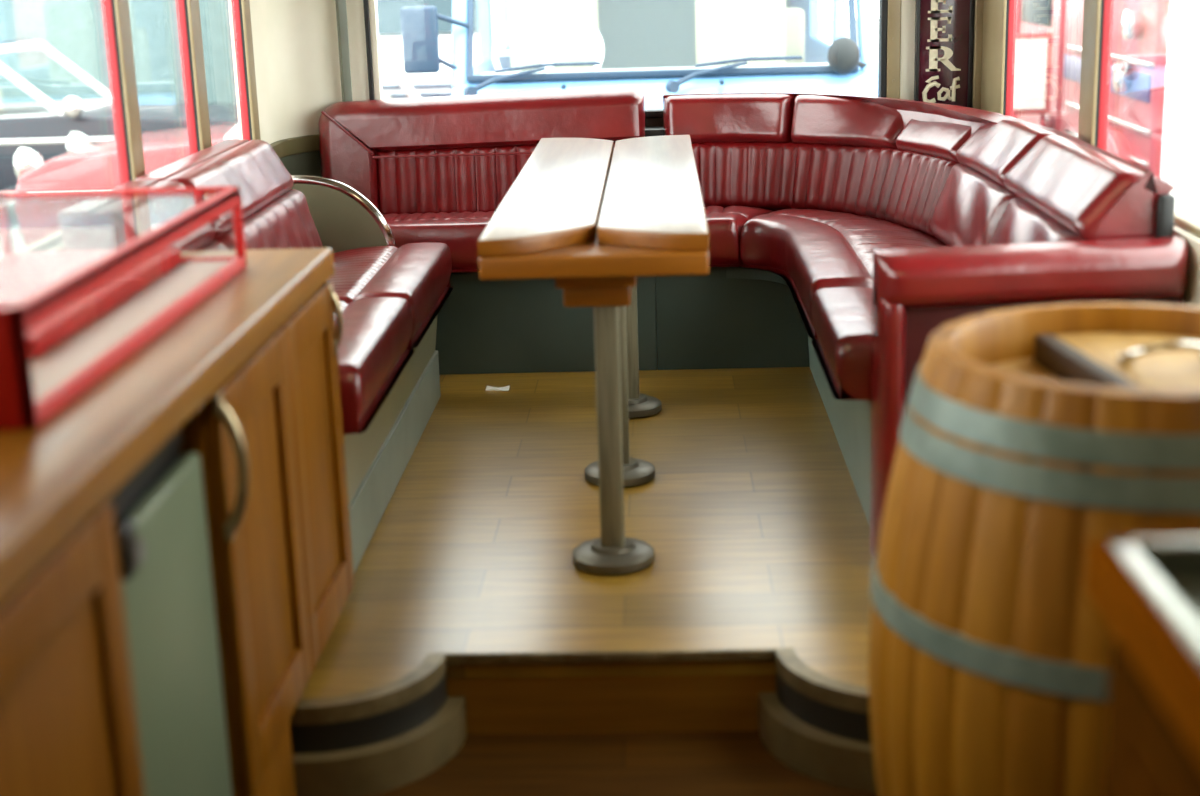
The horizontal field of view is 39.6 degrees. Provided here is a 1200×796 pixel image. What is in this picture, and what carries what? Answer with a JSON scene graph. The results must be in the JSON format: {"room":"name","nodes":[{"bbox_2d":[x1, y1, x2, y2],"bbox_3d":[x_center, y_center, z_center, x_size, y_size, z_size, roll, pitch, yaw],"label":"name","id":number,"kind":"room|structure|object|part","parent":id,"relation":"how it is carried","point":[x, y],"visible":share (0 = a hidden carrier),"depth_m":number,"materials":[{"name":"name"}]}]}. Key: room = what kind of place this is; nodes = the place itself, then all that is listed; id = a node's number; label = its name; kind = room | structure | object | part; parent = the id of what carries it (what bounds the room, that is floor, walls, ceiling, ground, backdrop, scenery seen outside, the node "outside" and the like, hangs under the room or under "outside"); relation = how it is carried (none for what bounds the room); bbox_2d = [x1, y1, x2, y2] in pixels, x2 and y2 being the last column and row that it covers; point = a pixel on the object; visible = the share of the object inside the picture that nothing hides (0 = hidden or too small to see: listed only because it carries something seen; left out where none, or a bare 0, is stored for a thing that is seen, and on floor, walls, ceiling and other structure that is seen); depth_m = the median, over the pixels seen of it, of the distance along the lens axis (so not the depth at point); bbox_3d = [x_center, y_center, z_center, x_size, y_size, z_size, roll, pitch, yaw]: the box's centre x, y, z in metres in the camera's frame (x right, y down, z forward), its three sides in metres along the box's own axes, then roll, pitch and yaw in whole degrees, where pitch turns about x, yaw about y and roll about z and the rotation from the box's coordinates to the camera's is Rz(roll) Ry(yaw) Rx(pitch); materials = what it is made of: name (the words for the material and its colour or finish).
{"room":"converted bus interior","nodes":[
{"label":"converted bus interior","id":0,"kind":"room"},
{"bbox_2d":[45,241,65,250],"bbox_3d":[-1.214,0.566,2.235,0.060,1.035,7.150,-1,15,2],"label":"wall","id":1,"kind":"structure","parent":0,"point":[61,246],"depth_m":3.56,"materials":[{"name":"beige paint"}]},
{"bbox_2d":[1,231,62,258],"bbox_3d":[-1.211,-0.678,2.973,0.024,0.990,2.035,-1,15,2],"label":"window","id":2,"kind":"structure","parent":1,"relation":"in","point":[50,241],"depth_m":3.53,"materials":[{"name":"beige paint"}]},
{"bbox_2d":[101,0,144,184],"bbox_3d":[-1.163,-0.961,3.991,0.042,1.015,0.080,-1,15,2],"label":"trim","id":3,"kind":"structure","parent":1,"relation":"attached to","point":[116,15],"depth_m":4.02,"materials":[{"name":"beige paint"}]},
{"bbox_3d":[-1.171,-0.963,3.990,0.026,1.010,0.074,-1,15,2],"label":"post","id":4,"kind":"part","parent":3,"relation":"part of","materials":[{"name":"red metal"}]},
{"bbox_2d":[176,0,211,154],"bbox_3d":[-1.143,-1.124,4.604,0.042,1.015,0.090,-1,15,2],"label":"trim","id":5,"kind":"structure","parent":1,"relation":"attached to","point":[188,11],"depth_m":4.63,"materials":[{"name":"beige paint"}]},
{"bbox_3d":[-1.151,-1.126,4.603,0.026,1.010,0.084,-1,15,2],"label":"post","id":6,"kind":"part","parent":5,"relation":"part of","materials":[{"name":"red metal"}]},
{"bbox_2d":[231,0,260,140],"bbox_3d":[-1.123,-1.280,5.189,0.042,1.015,0.070,-1,15,2],"label":"trim","id":7,"kind":"structure","parent":1,"relation":"attached to","point":[241,14],"depth_m":5.23,"materials":[{"name":"beige paint"}]},
{"bbox_3d":[-1.132,-1.282,5.188,0.026,1.010,0.064,-1,15,2],"label":"post","id":8,"kind":"part","parent":7,"relation":"part of","materials":[{"name":"red metal"}]},
{"bbox_2d":[290,653,446,724],"bbox_3d":[-0.710,0.567,3.071,0.880,0.034,0.188,-5,15,-11],"label":"trim","id":9,"kind":"structure","parent":1,"relation":"attached to","point":[395,694],"depth_m":3.06,"materials":[{"name":"beige wood"}]},
{"bbox_2d":[290,673,447,753],"bbox_3d":[-0.710,0.618,3.086,0.877,0.070,0.186,-5,15,-11],"label":"trim","id":10,"kind":"structure","parent":1,"relation":"attached to","point":[361,732],"depth_m":3.06,"materials":[{"name":"rubber"}]},
{"bbox_2d":[293,696,466,795],"bbox_3d":[-0.706,0.666,3.154,0.880,0.082,0.268,-1,15,2],"label":"trim","id":11,"kind":"structure","parent":1,"relation":"attached to","point":[408,757],"depth_m":3.06,"materials":[{"name":"brown wood"}]},
{"bbox_2d":[280,151,320,176],"bbox_3d":[-1.005,-0.455,5.763,0.210,0.790,0.682,7,17,31],"label":"wall","id":12,"kind":"structure","parent":0,"point":[308,163],"depth_m":5.75,"materials":[{"name":"grey paint"}]},
{"bbox_2d":[270,134,319,158],"bbox_3d":[-1.011,-0.852,5.653,0.224,0.055,0.682,7,17,30],"label":"trim","id":13,"kind":"structure","parent":12,"relation":"on","point":[309,143],"depth_m":5.67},
{"bbox_2d":[228,0,382,143],"bbox_3d":[-1.032,-1.509,5.487,0.217,1.330,0.690,8,18,32],"label":"wall","id":14,"kind":"structure","parent":0,"point":[296,50],"depth_m":5.67,"materials":[{"name":"beige paint"}]},
{"bbox_2d":[335,0,352,101],"bbox_3d":[-0.887,-1.527,5.617,0.030,1.270,0.030,-9,16,-25],"label":"trim","id":15,"kind":"structure","parent":14,"relation":"attached to","point":[341,12],"depth_m":5.69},
{"bbox_2d":[300,358,873,698],"bbox_3d":[0.086,0.178,4.499,2.380,0.050,3.093,-1,15,2],"label":"floor","id":16,"kind":"structure","parent":0,"point":[752,515],"depth_m":3.84,"materials":[{"name":"brown wood"}]},
{"bbox_2d":[56,139,452,573],"bbox_3d":[-0.790,-0.190,4.265,0.642,0.829,1.627,-1,15,2],"label":"bench","id":17,"kind":"object","parent":16,"relation":"on","point":[390,298],"visible":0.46,"depth_m":4.14,"materials":[{"name":"red leather"}]},
{"bbox_3d":[-0.898,-0.191,3.698,0.141,0.244,0.525,-1,15,2],"label":"backrest panel","id":18,"kind":"part","parent":17,"relation":"part of","materials":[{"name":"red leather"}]},
{"bbox_3d":[-0.875,-0.372,4.379,0.141,0.244,0.875,-1,15,2],"label":"backrest panel","id":19,"kind":"part","parent":17,"relation":"part of","materials":[{"name":"red leather"}]},
{"bbox_2d":[335,297,413,433],"bbox_3d":[-0.693,-0.091,3.871,0.418,0.144,0.777,-1,15,2],"label":"seat cushion","id":20,"kind":"object","parent":17,"relation":"on","point":[374,348],"depth_m":3.78,"materials":[{"name":"red leather"}]},
{"bbox_2d":[328,242,452,348],"bbox_3d":[-0.666,-0.297,4.646,0.420,0.144,0.822,-1,15,2],"label":"seat cushion","id":21,"kind":"object","parent":17,"relation":"on","point":[417,273],"depth_m":4.59,"materials":[{"name":"red leather"}]},
{"bbox_2d":[291,175,395,252],"bbox_3d":[-0.843,-0.346,5.096,0.464,0.672,0.034,-1,15,2],"label":"armrest","id":22,"kind":"object","parent":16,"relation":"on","point":[344,219],"visible":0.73,"depth_m":5.03,"materials":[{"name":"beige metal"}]},
{"bbox_2d":[319,86,656,374],"bbox_3d":[-0.391,-0.566,5.564,1.145,0.868,0.651,-1,15,2],"label":"bench","id":23,"kind":"object","parent":16,"relation":"on","point":[439,169],"visible":0.54,"depth_m":5.62,"materials":[{"name":"red leather"}]},
{"bbox_2d":[382,211,495,272],"bbox_3d":[-0.375,-0.534,5.482,1.108,0.154,0.478,-1,15,2],"label":"seat cushion","id":24,"kind":"object","parent":23,"relation":"on","point":[461,231],"depth_m":5.26,"materials":[{"name":"red leather"}]},
{"bbox_3d":[-0.306,-0.757,5.727,0.930,0.252,0.095,-1,15,2],"label":"pleated panel","id":25,"kind":"part","parent":23,"relation":"part of","materials":[{"name":"red leather"}]},
{"bbox_2d":[486,385,509,390],"bbox_3d":[-0.320,-0.031,5.220,0.072,0.008,0.040,-1,15,2],"label":"paper scrap","id":26,"kind":"object","parent":16,"relation":"on","point":[488,388],"visible":1,"depth_m":5.21,"materials":[{"name":"white paper"}]},
{"bbox_2d":[477,135,709,574],"bbox_3d":[0.027,-0.214,4.420,0.481,0.750,1.960,-1,15,2],"label":"table","id":27,"kind":"object","parent":16,"relation":"on","point":[592,216],"visible":1,"depth_m":3.64,"materials":[{"name":"brown wood"}]},
{"bbox_3d":[0.021,0.070,3.624,0.052,0.570,0.052,-1,15,2],"label":"leg","id":28,"kind":"part","parent":27,"relation":"part of","materials":[{"name":"metal"}]},
{"bbox_3d":[0.043,-0.088,4.220,0.052,0.570,0.052,-1,15,2],"label":"leg","id":29,"kind":"part","parent":27,"relation":"part of","materials":[{"name":"metal"}]},
{"bbox_3d":[0.082,-0.256,4.847,0.052,0.570,0.052,-1,15,2],"label":"leg","id":30,"kind":"part","parent":27,"relation":"part of","materials":[{"name":"metal"}]},
{"bbox_2d":[446,649,775,664],"bbox_3d":[0.020,0.501,3.222,0.652,0.022,0.015,-1,15,2],"label":"trim","id":31,"kind":"structure","parent":16,"relation":"on","point":[711,655],"depth_m":3.22,"materials":[{"name":"metal"}]},
{"bbox_2d":[656,93,1174,525],"bbox_3d":[0.708,-0.360,4.723,1.103,0.837,2.290,-1,15,2],"label":"bench","id":32,"kind":"object","parent":16,"relation":"on","point":[799,191],"visible":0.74,"depth_m":5.12,"materials":[{"name":"red leather"}]},
{"bbox_2d":[704,206,773,266],"bbox_3d":[0.465,-0.557,5.481,0.297,0.153,0.551,-1,15,2],"label":"seat cushion","id":33,"kind":"object","parent":32,"relation":"on","point":[729,227],"depth_m":5.23,"materials":[{"name":"red leather"}]},
{"bbox_3d":[0.582,-0.358,5.079,0.180,0.060,0.655,-7,16,-20],"label":"corner rail","id":34,"kind":"part","parent":32,"relation":"part of","materials":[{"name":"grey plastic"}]},
{"bbox_3d":[0.730,-0.691,5.403,0.332,0.246,1.231,-16,20,-42],"label":"pleated panel","id":35,"kind":"part","parent":32,"relation":"part of","materials":[{"name":"red leather"}]},
{"bbox_2d":[811,287,872,399],"bbox_3d":[0.777,-0.145,3.912,0.511,0.141,0.598,-1,15,2],"label":"seat cushion","id":36,"kind":"object","parent":32,"relation":"on","point":[842,317],"depth_m":3.76,"materials":[{"name":"red leather"}]},
{"bbox_2d":[740,209,948,338],"bbox_3d":[0.748,-0.420,4.932,0.637,0.153,1.504,-1,15,2],"label":"seat cushion","id":37,"kind":"object","parent":32,"relation":"on","point":[812,250],"depth_m":4.92,"materials":[{"name":"red leather"}]},
{"bbox_3d":[1.041,-0.484,4.582,0.168,0.249,0.704,-1,15,2],"label":"backrest panel","id":38,"kind":"part","parent":32,"relation":"part of","materials":[{"name":"red leather"}]},
{"bbox_3d":[1.026,-0.307,3.916,0.156,0.249,0.663,-1,15,2],"label":"backrest panel","id":39,"kind":"part","parent":32,"relation":"part of","materials":[{"name":"red leather"}]},
{"bbox_2d":[870,237,1187,558],"bbox_3d":[0.909,0.017,3.558,0.640,0.692,0.131,-1,15,2],"label":"divider","id":40,"kind":"object","parent":16,"relation":"on","point":[917,292],"visible":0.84,"depth_m":3.45,"materials":[{"name":"red leather"}]},
{"bbox_3d":[0.622,0.065,3.585,0.062,0.600,0.122,-1,15,2],"label":"rail","id":41,"kind":"part","parent":40,"relation":"part of","materials":[{"name":"red leather"}]},
{"bbox_3d":[0.901,-0.256,3.486,0.640,0.128,0.131,-1,15,2],"label":"rail","id":42,"kind":"part","parent":40,"relation":"part of","materials":[{"name":"red leather"}]},
{"bbox_3d":[0.921,0.027,3.582,0.615,0.659,0.065,-1,15,2],"label":"panel","id":43,"kind":"part","parent":40,"relation":"part of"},
{"bbox_2d":[370,731,877,795],"bbox_3d":[-0.020,1.256,1.163,2.380,0.080,4.800,-1,15,2],"label":"floor","id":44,"kind":"structure","parent":0,"point":[688,763],"depth_m":3.12,"materials":[{"name":"brown wood"}]},
{"bbox_2d":[0,503,144,795],"bbox_3d":[-0.888,0.647,1.720,0.608,0.859,0.835,-1,15,2],"label":"base cabinet","id":45,"kind":"object","parent":44,"relation":"on","point":[68,722],"visible":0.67,"depth_m":1.87,"materials":[{"name":"brown wood"}]},
{"bbox_2d":[105,427,232,795],"bbox_3d":[-0.870,0.481,2.356,0.602,0.854,0.440,-1,15,2],"label":"refrigerator","id":46,"kind":"object","parent":44,"relation":"on","point":[160,519],"visible":0.46,"depth_m":2.31,"materials":[{"name":"green painted metal"},{"name":"black plastic"}]},
{"bbox_3d":[-0.597,0.190,2.089,0.024,0.070,0.050,-1,15,2],"label":"handle","id":47,"kind":"part","parent":46,"relation":"part of","materials":[{"name":"black plastic"}]},
{"bbox_3d":[-0.596,0.195,2.126,0.022,0.032,0.032,-1,15,2],"label":"knob","id":48,"kind":"part","parent":46,"relation":"part of","materials":[{"name":"grey metal"}]},
{"bbox_3d":[-0.638,0.094,2.246,0.030,0.063,0.434,-1,15,2],"label":"control panel","id":49,"kind":"part","parent":46,"relation":"part of","materials":[{"name":"black plastic"}]},
{"bbox_2d":[180,281,353,795],"bbox_3d":[-0.826,0.297,3.036,0.645,0.859,0.930,-1,15,2],"label":"base cabinet","id":50,"kind":"object","parent":44,"relation":"on","point":[269,441],"visible":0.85,"depth_m":2.86,"materials":[{"name":"brown wood"}]},
{"bbox_2d":[0,248,333,605],"bbox_3d":[-0.903,0.206,1.591,0.615,0.058,3.710,-1,15,2],"label":"countertop","id":51,"kind":"structure","parent":50,"relation":"on","point":[55,474],"depth_m":2.19,"materials":[{"name":"brown wood"}]},
{"bbox_2d":[0,186,246,429],"bbox_3d":[-0.919,-0.174,2.611,0.460,0.154,1.125,-1,15,2],"label":"display case","id":52,"kind":"object","parent":51,"relation":"on","point":[68,318],"visible":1,"depth_m":2.62,"materials":[{"name":"red paint"}]},
{"bbox_2d":[0,248,181,357],"bbox_3d":[-0.956,-0.166,2.767,0.315,0.030,0.770,-1,15,2],"label":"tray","id":53,"kind":"object","parent":52,"relation":"on","point":[23,275],"depth_m":2.82,"materials":[{"name":"red paint"}]},
{"bbox_3d":[-0.550,0.105,2.508,0.046,0.227,0.024,-1,15,2],"label":"handle","id":54,"kind":"part","parent":50,"relation":"part of","materials":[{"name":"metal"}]},
{"bbox_3d":[-0.563,0.256,2.783,0.024,0.655,0.470,-1,15,2],"label":"door","id":55,"kind":"part","parent":50,"relation":"part of","materials":[{"name":"brown wood"}]},
{"bbox_3d":[-0.548,0.137,3.230,0.024,0.655,0.445,-1,15,2],"label":"door","id":56,"kind":"part","parent":50,"relation":"part of","materials":[{"name":"brown wood"}]},
{"bbox_3d":[-0.531,-0.157,3.353,0.029,0.140,0.024,-1,15,2],"label":"handle","id":57,"kind":"part","parent":50,"relation":"part of","materials":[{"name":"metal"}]},
{"bbox_2d":[447,674,775,733],"bbox_3d":[0.023,0.592,3.272,0.652,0.120,0.041,-1,15,2],"label":"step riser","id":58,"kind":"structure","parent":44,"relation":"on","point":[672,703],"depth_m":3.25,"materials":[{"name":"brown wood"}]},
{"bbox_2d":[868,303,1199,795],"bbox_3d":[0.784,0.362,2.498,0.751,0.915,0.751,-4,15,-10],"label":"barrel","id":59,"kind":"object","parent":44,"relation":"on","point":[1029,435],"visible":0.94,"depth_m":2.23,"materials":[{"name":"brown wood"}]},
{"bbox_3d":[0.827,-0.067,2.405,0.140,0.042,0.066,-1,15,2],"label":"ring handle","id":60,"kind":"part","parent":59,"relation":"part of","materials":[{"name":"silver metal"}]},
{"bbox_2d":[1102,640,1199,795],"bbox_3d":[0.795,0.839,0.787,0.675,0.868,1.840,-1,15,2],"label":"base cabinet","id":61,"kind":"object","parent":44,"relation":"on","point":[1145,754],"visible":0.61,"depth_m":1.49,"materials":[{"name":"brown wood"}]},
{"bbox_3d":[0.482,0.665,1.341,0.014,0.560,0.560,-1,15,2],"label":"door panel","id":62,"kind":"part","parent":61,"relation":"part of","materials":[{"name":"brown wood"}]},
{"bbox_2d":[1084,540,1199,761],"bbox_3d":[0.778,0.398,0.655,0.692,0.050,1.910,-1,15,2],"label":"countertop","id":63,"kind":"structure","parent":61,"relation":"on","point":[1171,671],"depth_m":1.40,"materials":[{"name":"brown wood"}]},
{"bbox_2d":[1109,538,1199,661],"bbox_3d":[0.716,0.233,1.247,0.495,0.045,0.655,-1,15,2],"label":"sink","id":64,"kind":"object","parent":63,"relation":"in","point":[1167,570],"visible":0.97,"depth_m":1.52,"materials":[{"name":"silver metal"}]},
{"bbox_2d":[1140,551,1199,624],"bbox_3d":[0.716,0.237,1.248,0.469,0.038,0.629,-1,15,2],"label":"basin","id":65,"kind":"object","parent":64,"relation":"in","point":[1171,579],"depth_m":1.51,"materials":[{"name":"silver metal"}]},
{"bbox_2d":[645,118,663,321],"bbox_3d":[0.274,-0.475,5.952,2.210,1.057,0.060,-1,15,2],"label":"wall","id":66,"kind":"structure","parent":0,"point":[648,121],"depth_m":5.79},
{"bbox_2d":[363,0,887,117],"bbox_3d":[0.083,-1.452,5.683,1.790,0.985,0.070,-1,15,2],"label":"window","id":67,"kind":"structure","parent":66,"relation":"in","point":[883,4],"depth_m":5.72,"materials":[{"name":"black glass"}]},
{"bbox_2d":[645,126,664,136],"bbox_3d":[0.241,-0.914,5.742,2.080,0.035,0.119,-1,15,2],"label":"trim","id":68,"kind":"structure","parent":66,"relation":"attached to","point":[649,130],"depth_m":5.69,"materials":[{"name":"black plastic"}]},
{"bbox_2d":[886,0,900,98],"bbox_3d":[0.995,-1.447,5.646,0.045,1.050,0.086,-1,15,2],"label":"trim","id":69,"kind":"structure","parent":66,"relation":"attached to","point":[894,6],"depth_m":5.68,"materials":[{"name":"beige paint"}]},
{"bbox_2d":[900,0,915,100],"bbox_3d":[1.183,-1.454,5.651,0.330,1.050,0.080,-1,15,2],"label":"trim","id":70,"kind":"structure","parent":66,"relation":"attached to","point":[907,58],"depth_m":5.69,"materials":[{"name":"beige paint"}]},
{"bbox_2d":[914,0,974,107],"bbox_3d":[1.158,-1.335,5.593,0.192,0.760,0.039,-1,15,2],"label":"sign","id":71,"kind":"object","parent":66,"relation":"attached to","point":[944,29],"visible":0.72,"depth_m":5.63,"materials":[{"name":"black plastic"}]},
{"bbox_2d":[775,648,869,713],"bbox_3d":[0.762,0.538,3.014,0.926,0.034,0.191,2,15,15],"label":"trim","id":72,"kind":"structure","parent":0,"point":[809,682],"depth_m":3.06,"materials":[{"name":"beige wood"}]},
{"bbox_2d":[1160,0,1199,223],"bbox_3d":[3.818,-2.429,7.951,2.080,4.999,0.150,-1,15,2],"label":"window","id":73,"kind":"structure","parent":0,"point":[1180,151],"depth_m":8.19,"materials":[{"name":"clear glass"}]},
{"bbox_2d":[1173,224,1199,306],"bbox_3d":[1.229,0.494,2.291,0.060,1.000,7.450,-1,15,2],"label":"wall","id":74,"kind":"structure","parent":0,"point":[1192,289],"depth_m":3.46,"materials":[{"name":"beige paint"}]},
{"bbox_2d":[759,692,877,793],"bbox_3d":[0.768,0.636,3.097,0.928,0.082,0.268,-1,15,2],"label":"trim","id":75,"kind":"structure","parent":74,"relation":"attached to","point":[814,753],"depth_m":3.05,"materials":[{"name":"brown wood"}]},
{"bbox_2d":[776,669,871,742],"bbox_3d":[0.765,0.588,3.028,0.924,0.070,0.189,2,15,15],"label":"trim","id":76,"kind":"structure","parent":74,"relation":"attached to","point":[837,721],"depth_m":3.06,"materials":[{"name":"rubber"}]},
{"bbox_2d":[972,0,983,108],"bbox_3d":[1.269,-1.437,5.575,0.032,1.050,0.070,-1,15,2],"label":"trim","id":77,"kind":"structure","parent":74,"relation":"attached to","point":[978,11],"depth_m":5.62,"materials":[{"name":"beige paint"}]},
{"bbox_2d":[981,0,1016,116],"bbox_3d":[1.295,-1.394,5.410,0.042,1.050,0.390,-1,15,2],"label":"trim","id":78,"kind":"structure","parent":74,"relation":"attached to","point":[999,16],"depth_m":5.34,"materials":[{"name":"beige paint"}]},
{"bbox_3d":[1.302,-1.413,5.404,0.026,1.010,0.384,-1,15,2],"label":"post","id":79,"kind":"part","parent":78,"relation":"part of","materials":[{"name":"red metal"}]},
{"bbox_2d":[1078,0,1113,150],"bbox_3d":[1.254,-1.067,4.181,0.042,1.050,0.135,-1,15,2],"label":"trim","id":80,"kind":"structure","parent":74,"relation":"attached to","point":[1097,14],"depth_m":4.20,"materials":[{"name":"beige paint"}]},
{"bbox_3d":[1.262,-1.087,4.175,0.026,1.010,0.129,-1,15,2],"label":"post","id":81,"kind":"part","parent":80,"relation":"part of","materials":[{"name":"red metal"}]},
{"bbox_2d":[1174,212,1199,236],"bbox_3d":[1.238,-0.795,3.203,0.024,1.025,1.895,-1,15,2],"label":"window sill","id":82,"kind":"structure","parent":74,"relation":"in","point":[1180,220],"depth_m":3.56,"materials":[{"name":"beige paint"}]},
{"label":"outside","id":83,"kind":"structure","parent":0,"visible":0},
{"bbox_2d":[0,16,878,258],"bbox_3d":[0.705,-2.863,19.921,80.000,0.100,80.000,-1,15,2],"label":"ground","id":84,"kind":"structure","parent":83,"point":[825,23],"depth_m":44.77,"materials":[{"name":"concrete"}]},
{"bbox_2d":[0,0,236,104],"bbox_3d":[-13.891,-8.275,27.193,19.100,7.499,4.500,-1,15,2],"label":"building","id":85,"kind":"structure","parent":84,"relation":"on","point":[74,29],"depth_m":25.73,"materials":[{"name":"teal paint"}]},
{"bbox_2d":[0,39,237,191],"bbox_3d":[-5.383,-2.573,16.049,4.720,1.660,1.945,-1,15,2],"label":"car","id":86,"kind":"object","parent":84,"relation":"on","point":[45,127],"visible":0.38,"depth_m":15.28,"materials":[{"name":"white paint"}]},
{"bbox_3d":[-5.268,-2.349,15.269,4.200,0.040,0.030,-1,15,2],"label":"trim","id":87,"kind":"part","parent":86,"relation":"part of","materials":[{"name":"silver metal"}]},
{"bbox_2d":[61,96,83,118],"bbox_3d":[-4.780,-2.633,15.110,0.200,0.200,0.200,-1,15,2],"label":"mirror","id":88,"kind":"object","parent":86,"relation":"attached to","point":[72,107],"depth_m":15.05,"materials":[{"name":"silver metal"}]},
{"bbox_2d":[11,63,420,246],"bbox_3d":[-2.528,-1.657,12.495,3.500,1.540,1.700,-1,15,2],"label":"car","id":89,"kind":"object","parent":84,"relation":"on","point":[85,166],"visible":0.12,"depth_m":11.77,"materials":[{"name":"red paint"}]},
{"bbox_3d":[-1.785,-1.830,12.435,0.345,0.780,1.150,-1,15,2],"label":"seat","id":90,"kind":"part","parent":89,"relation":"part of","materials":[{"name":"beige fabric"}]},
{"bbox_2d":[377,0,503,98],"bbox_3d":[-1.830,-3.177,16.103,1.870,2.590,4.375,-1,15,2],"label":"van","id":91,"kind":"object","parent":84,"relation":"on","point":[438,84],"visible":0.02,"depth_m":14.72,"materials":[{"name":"white paint"}]},
{"bbox_2d":[382,83,452,97],"bbox_3d":[-1.489,-2.479,14.052,0.750,0.330,0.075,-1,15,2],"label":"grille","id":92,"kind":"object","parent":91,"relation":"attached to","point":[394,90],"depth_m":14.00,"materials":[{"name":"white plastic"}]},
{"bbox_2d":[400,0,878,109],"bbox_3d":[0.360,-1.743,10.061,2.420,2.800,4.645,-1,15,2],"label":"van","id":93,"kind":"object","parent":84,"relation":"on","point":[659,48],"visible":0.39,"depth_m":8.84,"materials":[{"name":"blue paint"}]},
{"bbox_2d":[400,6,468,73],"bbox_3d":[-0.774,-1.698,7.894,0.327,0.310,0.104,-5,15,-14],"label":"mirror","id":94,"kind":"object","parent":93,"relation":"attached to","point":[419,24],"depth_m":7.86,"materials":[{"name":"blue plastic"}]},
{"bbox_3d":[-0.246,-1.559,7.864,0.501,0.041,0.018,-1,15,2],"label":"blade","id":95,"kind":"part","parent":93,"relation":"part of","materials":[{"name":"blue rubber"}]},
{"bbox_3d":[-0.246,-1.708,8.866,0.500,0.940,0.490,-1,15,2],"label":"seat","id":96,"kind":"part","parent":93,"relation":"part of","materials":[{"name":"beige fabric"}]},
{"bbox_3d":[0.288,-2.074,8.026,1.845,0.995,0.612,-1,15,2],"label":"windscreen frame","id":97,"kind":"part","parent":93,"relation":"part of","materials":[{"name":"blue metal"}]},
{"bbox_3d":[0.753,-1.728,8.828,0.500,0.940,0.490,-1,15,2],"label":"seat","id":98,"kind":"part","parent":93,"relation":"part of","materials":[{"name":"beige fabric"}]},
{"bbox_3d":[0.698,-1.579,7.828,0.501,0.041,0.018,-1,15,2],"label":"blade","id":99,"kind":"part","parent":93,"relation":"part of","materials":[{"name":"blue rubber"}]},
{"bbox_3d":[0.952,-2.025,9.731,0.480,0.480,0.100,-1,15,2],"label":"seat","id":100,"kind":"part","parent":93,"relation":"part of","materials":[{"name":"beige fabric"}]},
{"bbox_2d":[827,37,866,73],"bbox_3d":[1.177,-1.601,7.791,0.229,0.170,0.106,-6,15,-17],"label":"mirror","id":101,"kind":"object","parent":93,"relation":"attached to","point":[843,55],"depth_m":7.75,"materials":[{"name":"grey plastic"}]},
{"bbox_2d":[1013,33,1052,125],"bbox_3d":[2.748,-1.522,11.020,0.410,1.738,0.067,-1,15,2],"label":"notice board","id":102,"kind":"object","parent":84,"relation":"on","point":[1033,51],"visible":0.44,"depth_m":10.83,"materials":[{"name":"paper"}]},
{"bbox_3d":[2.921,-1.288,11.094,0.036,1.238,0.034,-1,15,2],"label":"leg","id":103,"kind":"part","parent":102,"relation":"part of","materials":[{"name":"red"}]},
{"bbox_2d":[1013,0,1169,178],"bbox_3d":[4.273,-2.542,12.435,2.310,2.900,6.400,-1,15,2],"label":"bus","id":104,"kind":"object","parent":84,"relation":"on","point":[1140,27],"visible":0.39,"depth_m":9.95,"materials":[{"name":"red paint"}]},
{"bbox_2d":[1039,110,1053,128],"bbox_3d":[3.175,-1.958,11.798,0.140,0.180,0.180,-1,15,2],"label":"lamp","id":105,"kind":"object","parent":104,"relation":"attached to","point":[1049,118],"depth_m":11.72,"materials":[{"name":"red metal"}]},
{"bbox_2d":[1112,62,1133,92],"bbox_3d":[3.102,-1.895,9.850,0.140,0.180,0.180,-1,15,2],"label":"lamp","id":106,"kind":"object","parent":104,"relation":"attached to","point":[1123,73],"depth_m":9.79,"materials":[{"name":"silver metal"}]},
{"bbox_2d":[1122,9,1144,40],"bbox_3d":[3.087,-2.156,9.626,0.140,0.180,0.180,-1,15,2],"label":"lamp","id":107,"kind":"object","parent":104,"relation":"attached to","point":[1133,21],"depth_m":9.57,"materials":[{"name":"silver metal"}]}
]}

